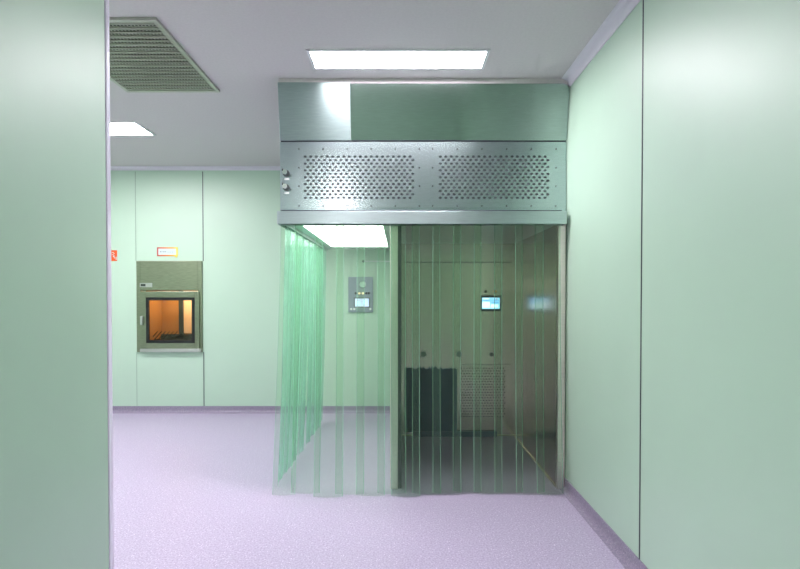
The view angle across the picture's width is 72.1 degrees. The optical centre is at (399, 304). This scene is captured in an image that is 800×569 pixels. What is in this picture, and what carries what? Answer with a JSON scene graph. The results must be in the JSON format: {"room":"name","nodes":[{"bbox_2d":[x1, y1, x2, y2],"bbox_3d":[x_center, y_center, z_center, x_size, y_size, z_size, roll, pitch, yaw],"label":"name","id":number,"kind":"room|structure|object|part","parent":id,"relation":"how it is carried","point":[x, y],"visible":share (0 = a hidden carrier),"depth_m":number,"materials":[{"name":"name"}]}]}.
{"room":"clean room","nodes":[
{"label":"clean room","id":0,"kind":"room"},
{"bbox_2d":[0,0,108,568],"bbox_3d":[-1.360,-0.066,-0.280,0.120,3.000,5.442,0,1,0],"label":"wall","id":1,"kind":"structure","parent":0,"point":[54,513],"depth_m":2.06,"materials":[{"name":"green paint"}]},
{"bbox_2d":[104,0,113,568],"bbox_3d":[-1.360,-0.109,2.463,0.128,3.000,0.031,0,1,0],"label":"trim","id":2,"kind":"structure","parent":1,"relation":"attached to","point":[106,2],"depth_m":2.46,"materials":[{"name":"white"}]},
{"bbox_2d":[111,170,389,405],"bbox_3d":[-1.985,-0.178,6.778,6.670,3.000,0.120,0,1,0],"label":"wall","id":3,"kind":"structure","parent":0,"point":[244,264],"depth_m":6.72,"materials":[{"name":"green paint"}]},
{"bbox_2d":[111,250,116,260],"bbox_3d":[-3.500,-0.600,6.708,0.110,0.130,0.004,0,1,0],"label":"wall sign","id":4,"kind":"object","parent":3,"relation":"attached to","point":[113,252],"visible":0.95,"depth_m":6.71,"materials":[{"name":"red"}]},
{"bbox_2d":[135,172,136,372],"bbox_3d":[-3.216,-0.191,6.717,0.006,2.863,0.003,0,1,0],"label":"trim","id":5,"kind":"structure","parent":3,"relation":"attached to","point":[135,172],"depth_m":6.70,"materials":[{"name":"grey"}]},
{"bbox_2d":[157,247,177,257],"bbox_3d":[-2.830,-0.636,6.707,0.253,0.130,0.005,0,1,0],"label":"wall sign","id":6,"kind":"object","parent":3,"relation":"attached to","point":[161,251],"visible":1,"depth_m":6.71,"materials":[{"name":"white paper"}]},
{"bbox_2d":[136,261,202,351],"bbox_3d":[-2.804,0.017,6.985,0.799,1.112,0.672,0,1,0],"label":"box","id":7,"kind":"object","parent":3,"relation":"attached to","point":[167,321],"visible":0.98,"depth_m":6.69,"materials":[{"name":"metal"}]},
{"bbox_3d":[-3.083,-0.240,6.692,0.152,0.051,0.006,0,1,0],"label":"display plate","id":8,"kind":"part","parent":7,"relation":"part of","materials":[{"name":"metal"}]},
{"bbox_3d":[-2.793,0.183,6.692,0.720,0.689,0.020,0,1,0],"label":"door","id":9,"kind":"part","parent":7,"relation":"part of","materials":[{"name":"metal"}]},
{"bbox_3d":[-2.784,0.554,6.693,0.738,0.039,0.030,0,1,0],"label":"sill","id":10,"kind":"part","parent":7,"relation":"part of","materials":[{"name":"metal"}]},
{"bbox_3d":[-2.804,0.163,7.284,0.699,0.692,0.040,0,1,0],"label":"chamber frame","id":11,"kind":"part","parent":7,"relation":"part of","materials":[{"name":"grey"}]},
{"bbox_3d":[-2.658,0.096,7.296,0.406,0.559,0.011,0,1,0],"label":"panel","id":12,"kind":"part","parent":7,"relation":"part of","materials":[{"name":"yellow"}]},
{"bbox_2d":[111,166,279,169],"bbox_3d":[-1.985,-1.656,6.673,6.430,0.042,0.042,0,1,0],"label":"trim","id":13,"kind":"structure","parent":3,"relation":"attached to","point":[112,167],"depth_m":6.68,"materials":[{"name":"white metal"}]},
{"bbox_2d":[202,171,203,381],"bbox_3d":[-2.395,-0.191,6.717,0.009,2.863,0.004,0,1,0],"label":"trim","id":14,"kind":"structure","parent":3,"relation":"attached to","point":[202,171],"depth_m":6.71,"materials":[{"name":"grey"}]},
{"bbox_2d":[113,406,389,412],"bbox_3d":[-1.985,1.282,6.719,6.430,0.082,0.045,0,1,0],"label":"baseboard","id":15,"kind":"structure","parent":3,"relation":"attached to","point":[116,409],"depth_m":6.73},
{"bbox_2d":[348,277,372,311],"bbox_3d":[-0.473,-0.123,6.696,0.299,0.431,0.043,0,1,0],"label":"control panel","id":16,"kind":"object","parent":3,"relation":"attached to","point":[360,289],"visible":1,"depth_m":6.69,"materials":[{"name":"grey metal"}]},
{"bbox_2d":[362,260,389,262],"bbox_3d":[-0.272,-0.528,6.695,0.362,0.032,0.033,0,1,0],"label":"rod","id":17,"kind":"object","parent":3,"relation":"attached to","point":[363,261],"visible":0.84,"depth_m":6.68,"materials":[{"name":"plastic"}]},
{"bbox_2d":[109,0,618,165],"bbox_3d":[-1.985,-1.665,2.774,6.670,0.100,11.840,0,1,0],"label":"ceiling","id":18,"kind":"structure","parent":0,"point":[244,47],"depth_m":3.43,"materials":[{"name":"paint"}]},
{"bbox_2d":[110,121,155,135],"bbox_3d":[-2.995,-1.646,5.147,1.250,0.012,0.405,0,1,0],"label":"recessed light","id":19,"kind":"object","parent":18,"relation":"in","point":[117,128],"visible":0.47,"depth_m":5.16,"materials":[{"name":"white plastic"}]},
{"bbox_2d":[109,17,219,92],"bbox_3d":[-1.722,-1.618,3.645,0.709,0.020,1.100,0,1,0],"label":"ceiling vent","id":20,"kind":"object","parent":18,"relation":"in","point":[145,57],"visible":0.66,"depth_m":3.65,"materials":[{"name":"metal"}]},
{"bbox_2d":[306,49,489,69],"bbox_3d":[-0.007,-1.622,3.637,1.169,0.012,0.295,0,1,0],"label":"recessed light","id":21,"kind":"object","parent":18,"relation":"in","point":[320,59],"visible":1,"depth_m":3.63,"materials":[{"name":"white plastic"}]},
{"bbox_2d":[113,413,624,568],"bbox_3d":[-1.985,1.435,2.823,6.670,0.100,11.840,0,1,0],"label":"floor","id":22,"kind":"structure","parent":0,"point":[191,490],"depth_m":3.88,"materials":[{"name":"purple plastic"}]},
{"bbox_2d":[277,78,569,488],"bbox_3d":[0.174,-0.151,5.126,2.105,2.999,2.345,0,1,0],"label":"booth","id":23,"kind":"object","parent":22,"relation":"on","point":[475,310],"visible":1,"depth_m":4.05,"materials":[{"name":"metal"}]},
{"bbox_2d":[278,226,327,482],"bbox_3d":[-0.871,0.361,5.171,0.117,1.948,2.210,0,1,0],"label":"curtain","id":24,"kind":"object","parent":23,"relation":"hanging from","point":[290,227],"visible":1,"depth_m":4.99,"materials":[{"name":"plastic"}]},
{"bbox_3d":[-0.819,-0.604,5.156,0.012,0.017,2.210,0,1,0],"label":"hanging rail","id":25,"kind":"part","parent":24,"relation":"part of","materials":[{"name":"metal"}]},
{"bbox_3d":[-0.616,-1.421,5.119,0.522,0.400,2.318,0,1,0],"label":"panel","id":26,"kind":"part","parent":23,"relation":"part of","materials":[{"name":"metal"}]},
{"bbox_3d":[-0.430,-0.621,5.051,0.610,0.008,1.840,0,1,0],"label":"light panel","id":27,"kind":"part","parent":23,"relation":"part of","materials":[{"name":"white plastic"}]},
{"bbox_2d":[297,147,421,207],"bbox_3d":[-0.295,-0.934,4.043,0.914,0.446,0.021,0,1,0],"label":"grille","id":28,"kind":"object","parent":23,"relation":"attached to","point":[327,177],"depth_m":4.04,"materials":[{"name":"grey metal"}]},
{"bbox_3d":[-0.041,0.384,4.079,0.058,1.962,0.045,0,1,0],"label":"post","id":29,"kind":"part","parent":23,"relation":"part of","materials":[{"name":"silver metal"}]},
{"bbox_2d":[272,224,562,496],"bbox_3d":[0.138,0.382,3.949,2.087,1.950,0.179,0,1,0],"label":"curtain","id":30,"kind":"object","parent":23,"relation":"hanging from","point":[419,225],"visible":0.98,"depth_m":4.01,"materials":[{"name":"plastic"}]},
{"bbox_3d":[0.161,-0.586,4.017,2.041,0.017,0.012,0,1,0],"label":"hanging rail","id":31,"kind":"part","parent":30,"relation":"part of","materials":[{"name":"metal"}]},
{"bbox_2d":[277,211,566,250],"bbox_3d":[0.174,-0.905,5.114,2.105,0.614,2.345,0,1,0],"label":"beam","id":32,"kind":"structure","parent":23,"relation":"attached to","point":[330,237],"depth_m":4.34,"materials":[{"name":"metal"}]},
{"bbox_2d":[420,351,426,356],"bbox_3d":[0.244,0.500,5.578,0.068,0.068,0.022,0,1,0],"label":"socket","id":33,"kind":"object","parent":23,"relation":"attached to","point":[422,353],"depth_m":5.57,"materials":[{"name":"grey"}]},
{"bbox_3d":[0.174,-0.941,4.054,2.103,0.509,0.030,0,1,0],"label":"panel","id":34,"kind":"part","parent":23,"relation":"part of","materials":[{"name":"metal"}]},
{"bbox_3d":[0.562,1.310,5.582,0.851,0.053,0.021,0,1,0],"label":"sill","id":35,"kind":"part","parent":23,"relation":"part of","materials":[{"name":"grey metal"}]},
{"bbox_2d":[456,351,461,356],"bbox_3d":[0.605,0.500,5.578,0.068,0.068,0.022,0,1,0],"label":"socket","id":36,"kind":"object","parent":23,"relation":"attached to","point":[458,353],"depth_m":5.57,"materials":[{"name":"grey"}]},
{"bbox_3d":[0.436,-1.414,5.112,1.580,0.386,2.331,0,1,0],"label":"panel","id":37,"kind":"part","parent":23,"relation":"part of","materials":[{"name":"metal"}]},
{"bbox_2d":[460,367,505,417],"bbox_3d":[0.848,0.890,5.614,0.472,0.523,0.042,0,1,0],"label":"return grille","id":38,"kind":"object","parent":23,"relation":"attached to","point":[482,389],"depth_m":5.59,"materials":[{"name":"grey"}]},
{"bbox_2d":[487,351,493,356],"bbox_3d":[0.925,0.500,5.574,0.068,0.068,0.030,0,1,0],"label":"socket","id":39,"kind":"object","parent":23,"relation":"attached to","point":[489,353],"depth_m":5.58,"materials":[{"name":"black plastic"}]},
{"bbox_2d":[430,147,557,207],"bbox_3d":[0.695,-0.934,4.043,0.936,0.446,0.021,0,1,0],"label":"grille","id":40,"kind":"object","parent":23,"relation":"attached to","point":[460,177],"depth_m":4.04,"materials":[{"name":"grey metal"}]},
{"bbox_3d":[1.196,0.384,4.079,0.056,1.962,0.045,0,1,0],"label":"post","id":41,"kind":"part","parent":23,"relation":"part of","materials":[{"name":"silver metal"}]},
{"bbox_2d":[565,0,799,568],"bbox_3d":[1.290,-0.099,1.799,0.120,3.000,9.840,0,1,0],"label":"wall","id":42,"kind":"structure","parent":0,"point":[720,485],"depth_m":2.32,"materials":[{"name":"green paint"}]},
{"bbox_2d":[561,0,639,87],"bbox_3d":[1.199,-1.569,1.835,0.062,0.062,9.720,0,1,0],"label":"trim","id":43,"kind":"structure","parent":42,"relation":"attached to","point":[623,8],"depth_m":3.29,"materials":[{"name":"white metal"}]},
{"bbox_2d":[560,478,647,568],"bbox_3d":[1.208,1.359,1.882,0.045,0.082,9.720,0,1,0],"label":"baseboard","id":44,"kind":"structure","parent":42,"relation":"attached to","point":[622,552],"depth_m":3.27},
{"bbox_2d":[639,0,643,559],"bbox_3d":[1.229,-0.126,2.795,0.004,2.858,0.009,0,1,0],"label":"trim","id":45,"kind":"structure","parent":42,"relation":"attached to","point":[643,0],"depth_m":2.79,"materials":[{"name":"grey"}]}
]}

